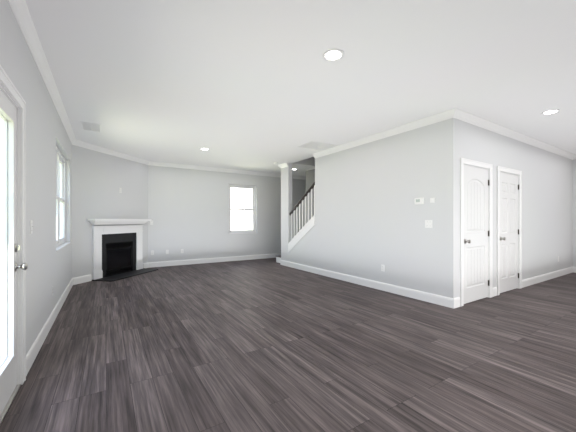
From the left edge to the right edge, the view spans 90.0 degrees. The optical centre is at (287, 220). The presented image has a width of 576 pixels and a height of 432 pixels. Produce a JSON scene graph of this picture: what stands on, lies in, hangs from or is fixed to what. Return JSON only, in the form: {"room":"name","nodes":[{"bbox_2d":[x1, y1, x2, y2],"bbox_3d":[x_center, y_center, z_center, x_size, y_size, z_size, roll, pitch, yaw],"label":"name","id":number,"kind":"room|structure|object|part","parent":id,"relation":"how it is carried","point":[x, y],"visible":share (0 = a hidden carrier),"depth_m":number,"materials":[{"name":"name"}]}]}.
{"room":"living room","nodes":[
{"label":"living room","id":0,"kind":"room"},
{"bbox_2d":[0,0,71,354],"bbox_3d":[-2.394,-0.154,2.627,0.160,2.740,9.720,0,0,-32],"label":"wall","id":1,"kind":"structure","parent":0,"point":[49,267],"depth_m":2.77,"materials":[{"name":"paint"}]},
{"bbox_2d":[0,384,20,424],"bbox_3d":[-1.809,1.210,1.684,0.200,0.011,0.920,0,0,-32],"label":"trim","id":2,"kind":"structure","parent":1,"relation":"attached to","point":[8,404],"depth_m":1.90,"materials":[{"name":"white wood"}]},
{"bbox_2d":[0,65,25,384],"bbox_3d":[-1.791,0.157,1.695,0.183,2.118,1.076,0,0,-32],"label":"door frame","id":3,"kind":"structure","parent":1,"relation":"attached to","point":[7,84],"depth_m":2.13,"materials":[{"name":"white wood"}]},
{"bbox_2d":[0,88,27,414],"bbox_3d":[-1.732,0.193,1.733,0.116,2.022,0.908,0,0,-32],"label":"door","id":4,"kind":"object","parent":1,"relation":"attached to","point":[8,365],"visible":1,"depth_m":2.00,"materials":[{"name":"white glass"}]},
{"bbox_3d":[-1.918,0.265,2.069,0.071,0.199,0.066,0,0,-32],"label":"knob","id":5,"kind":"part","parent":4,"relation":"part of","materials":[{"name":"grey metal"}]},
{"bbox_2d":[30,220,33,233],"bbox_3d":[-2.180,0.056,2.455,0.016,0.115,0.070,0,0,-32],"label":"light switch","id":6,"kind":"object","parent":1,"relation":"attached to","point":[31,226],"visible":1,"depth_m":2.44,"materials":[{"name":"white plastic"}]},
{"bbox_2d":[56,146,70,251],"bbox_3d":[-3.463,-0.335,4.354,0.147,1.463,1.674,0,0,-32],"label":"window","id":7,"kind":"structure","parent":1,"relation":"in","point":[61,242],"depth_m":4.77,"materials":[{"name":"glass"}]},
{"bbox_2d":[72,145,147,280],"bbox_3d":[-3.889,-0.154,6.429,0.120,2.740,2.065,0,0,13],"label":"wall","id":8,"kind":"structure","parent":0,"point":[99,179],"depth_m":6.02,"materials":[{"name":"paint"}]},
{"bbox_2d":[148,165,305,261],"bbox_3d":[-1.862,-0.154,8.618,7.460,2.740,0.160,0,0,-32],"label":"wall","id":9,"kind":"structure","parent":0,"point":[188,211],"depth_m":8.21,"materials":[{"name":"paint"}]},
{"bbox_2d":[229,184,255,233],"bbox_3d":[-1.408,-0.342,8.883,0.924,1.498,0.147,0,0,-32],"label":"window","id":10,"kind":"structure","parent":9,"relation":"in","point":[253,204],"depth_m":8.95,"materials":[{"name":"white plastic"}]},
{"bbox_2d":[0,258,575,431],"bbox_3d":[1.727,1.276,5.232,10.790,0.120,10.200,0,0,-32],"label":"floor","id":11,"kind":"structure","parent":0,"point":[264,345],"depth_m":2.54,"materials":[{"name":"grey wood"}]},
{"bbox_2d":[86,219,157,281],"bbox_3d":[-3.781,0.591,6.495,0.900,1.249,1.640,0,0,13],"label":"fireplace","id":12,"kind":"object","parent":11,"relation":"on","point":[117,252],"visible":0.98,"depth_m":6.38,"materials":[{"name":"wood"}]},
{"bbox_2d":[276,224,304,262],"bbox_3d":[0.995,0.076,7.215,0.998,2.280,3.491,0,0,-32],"label":"stair steps","id":13,"kind":"structure","parent":11,"relation":"on","point":[278,258],"depth_m":8.29,"materials":[{"name":"white wood"}]},
{"bbox_2d":[25,0,575,176],"bbox_3d":[1.770,-1.674,5.258,10.490,0.300,10.000,0,0,-32],"label":"ceiling","id":14,"kind":"structure","parent":0,"point":[256,85],"depth_m":2.93,"materials":[{"name":"paint"}]},
{"bbox_2d":[80,121,101,131],"bbox_3d":[-3.203,-1.520,4.695,0.270,0.007,0.460,0,0,-32],"label":"ceiling vent","id":15,"kind":"object","parent":14,"relation":"in","point":[87,126],"visible":0.98,"depth_m":4.66,"materials":[{"name":"white metal"}]},
{"bbox_2d":[298,141,336,150],"bbox_3d":[0.596,-1.520,5.889,0.620,0.007,0.520,0,0,-32],"label":"ceiling vent","id":16,"kind":"object","parent":14,"relation":"in","point":[316,145],"visible":1,"depth_m":5.84,"materials":[{"name":"grey metal"}]},
{"bbox_2d":[322,49,343,61],"bbox_3d":[0.417,-1.519,2.653,0.200,0.010,0.200,0,0,-32],"label":"recessed light","id":17,"kind":"object","parent":14,"relation":"in","point":[331,55],"visible":1,"depth_m":2.65,"materials":[{"name":"white plastic"}]},
{"bbox_2d":[541,109,559,114],"bbox_3d":[3.689,-1.519,4.046,0.200,0.010,0.200,0,0,-32],"label":"recessed light","id":18,"kind":"object","parent":14,"relation":"in","point":[549,112],"visible":1,"depth_m":4.05,"materials":[{"name":"white plastic"}]},
{"bbox_2d":[306,169,314,221],"bbox_3d":[1.917,-0.304,6.813,0.120,3.040,4.930,0,0,-32],"label":"wall","id":19,"kind":"structure","parent":0,"point":[310,177],"depth_m":8.66,"materials":[{"name":"paint"}]},
{"bbox_2d":[281,120,444,295],"bbox_3d":[1.069,-0.304,6.040,0.120,3.040,4.530,0,0,-32],"label":"wall","id":20,"kind":"structure","parent":0,"point":[371,216],"depth_m":5.03,"materials":[{"name":"paint"}]},
{"bbox_2d":[7,0,575,179],"bbox_3d":[1.812,-1.475,5.285,9.790,0.098,9.400,0,0,-32],"label":"crown molding","id":21,"kind":"structure","parent":20,"relation":"attached to","point":[20,11],"depth_m":4.53,"materials":[{"name":"white wood"}]},
{"bbox_2d":[26,253,575,375],"bbox_3d":[1.812,1.147,5.285,9.790,0.137,9.400,0,0,-32],"label":"baseboard","id":22,"kind":"structure","parent":20,"relation":"attached to","point":[36,346],"depth_m":5.35,"materials":[{"name":"white wood"}]},
{"bbox_2d":[288,215,314,251],"bbox_3d":[0.361,0.354,7.148,0.138,0.984,1.140,0,0,-32],"label":"trim","id":23,"kind":"structure","parent":20,"relation":"on","point":[302,233],"depth_m":7.07,"materials":[{"name":"white wood"}]},
{"bbox_2d":[289,182,314,239],"bbox_3d":[0.366,-0.185,7.152,0.060,1.495,1.136,0,0,-32],"label":"stair railing","id":24,"kind":"object","parent":23,"relation":"on","point":[303,198],"visible":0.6,"depth_m":7.13,"materials":[{"name":"grey wood"}]},
{"bbox_2d":[415,197,423,203],"bbox_3d":[2.008,-0.299,4.416,0.026,0.100,0.150,0,0,-32],"label":"thermostat","id":25,"kind":"object","parent":20,"relation":"attached to","point":[419,200],"visible":1,"depth_m":4.40,"materials":[{"name":"white plastic"}]},
{"bbox_2d":[425,220,431,227],"bbox_3d":[2.092,0.051,4.291,0.016,0.115,0.116,0,0,-32],"label":"light switch","id":26,"kind":"object","parent":20,"relation":"attached to","point":[428,223],"visible":1,"depth_m":4.29,"materials":[{"name":"white plastic"}]},
{"bbox_2d":[445,118,571,297],"bbox_3d":[4.517,-0.154,5.469,5.340,2.740,0.120,0,0,-32],"label":"wall","id":27,"kind":"structure","parent":0,"point":[546,209],"depth_m":5.29,"materials":[{"name":"paint"}]},
{"bbox_2d":[464,165,488,303],"bbox_3d":[2.844,0.201,4.324,0.785,2.007,0.106,0,0,-32],"label":"door","id":28,"kind":"structure","parent":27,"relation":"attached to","point":[476,233],"depth_m":4.33,"materials":[{"name":"white wood"}]},
{"bbox_3d":[2.581,0.301,4.137,0.066,0.066,0.071,0,0,-32],"label":"knob","id":29,"kind":"part","parent":28,"relation":"part of","materials":[{"name":"grey metal"}]},
{"bbox_2d":[460,158,492,306],"bbox_3d":[2.807,0.165,4.375,0.946,2.103,0.143,0,0,-32],"label":"door frame","id":30,"kind":"structure","parent":27,"relation":"attached to","point":[469,162],"depth_m":4.37,"materials":[{"name":"white wood"}]},
{"bbox_2d":[500,172,518,292],"bbox_3d":[3.800,0.201,4.928,0.775,2.007,0.106,0,0,-32],"label":"door","id":31,"kind":"structure","parent":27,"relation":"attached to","point":[509,231],"depth_m":4.94,"materials":[{"name":"white wood"}]},
{"bbox_3d":[3.541,0.301,4.743,0.066,0.066,0.071,0,0,-32],"label":"knob","id":32,"kind":"part","parent":31,"relation":"part of","materials":[{"name":"grey metal"}]},
{"bbox_2d":[497,166,521,294],"bbox_3d":[3.762,0.165,4.978,0.936,2.103,0.143,0,0,-32],"label":"door frame","id":33,"kind":"structure","parent":27,"relation":"attached to","point":[508,170],"depth_m":4.83,"materials":[{"name":"white wood"}]},
{"bbox_2d":[572,159,575,266],"bbox_3d":[7.644,-0.154,5.369,0.160,2.740,3.630,0,0,-32],"label":"wall","id":34,"kind":"structure","parent":0,"point":[574,213],"depth_m":6.73,"materials":[{"name":"paint"}]}
]}

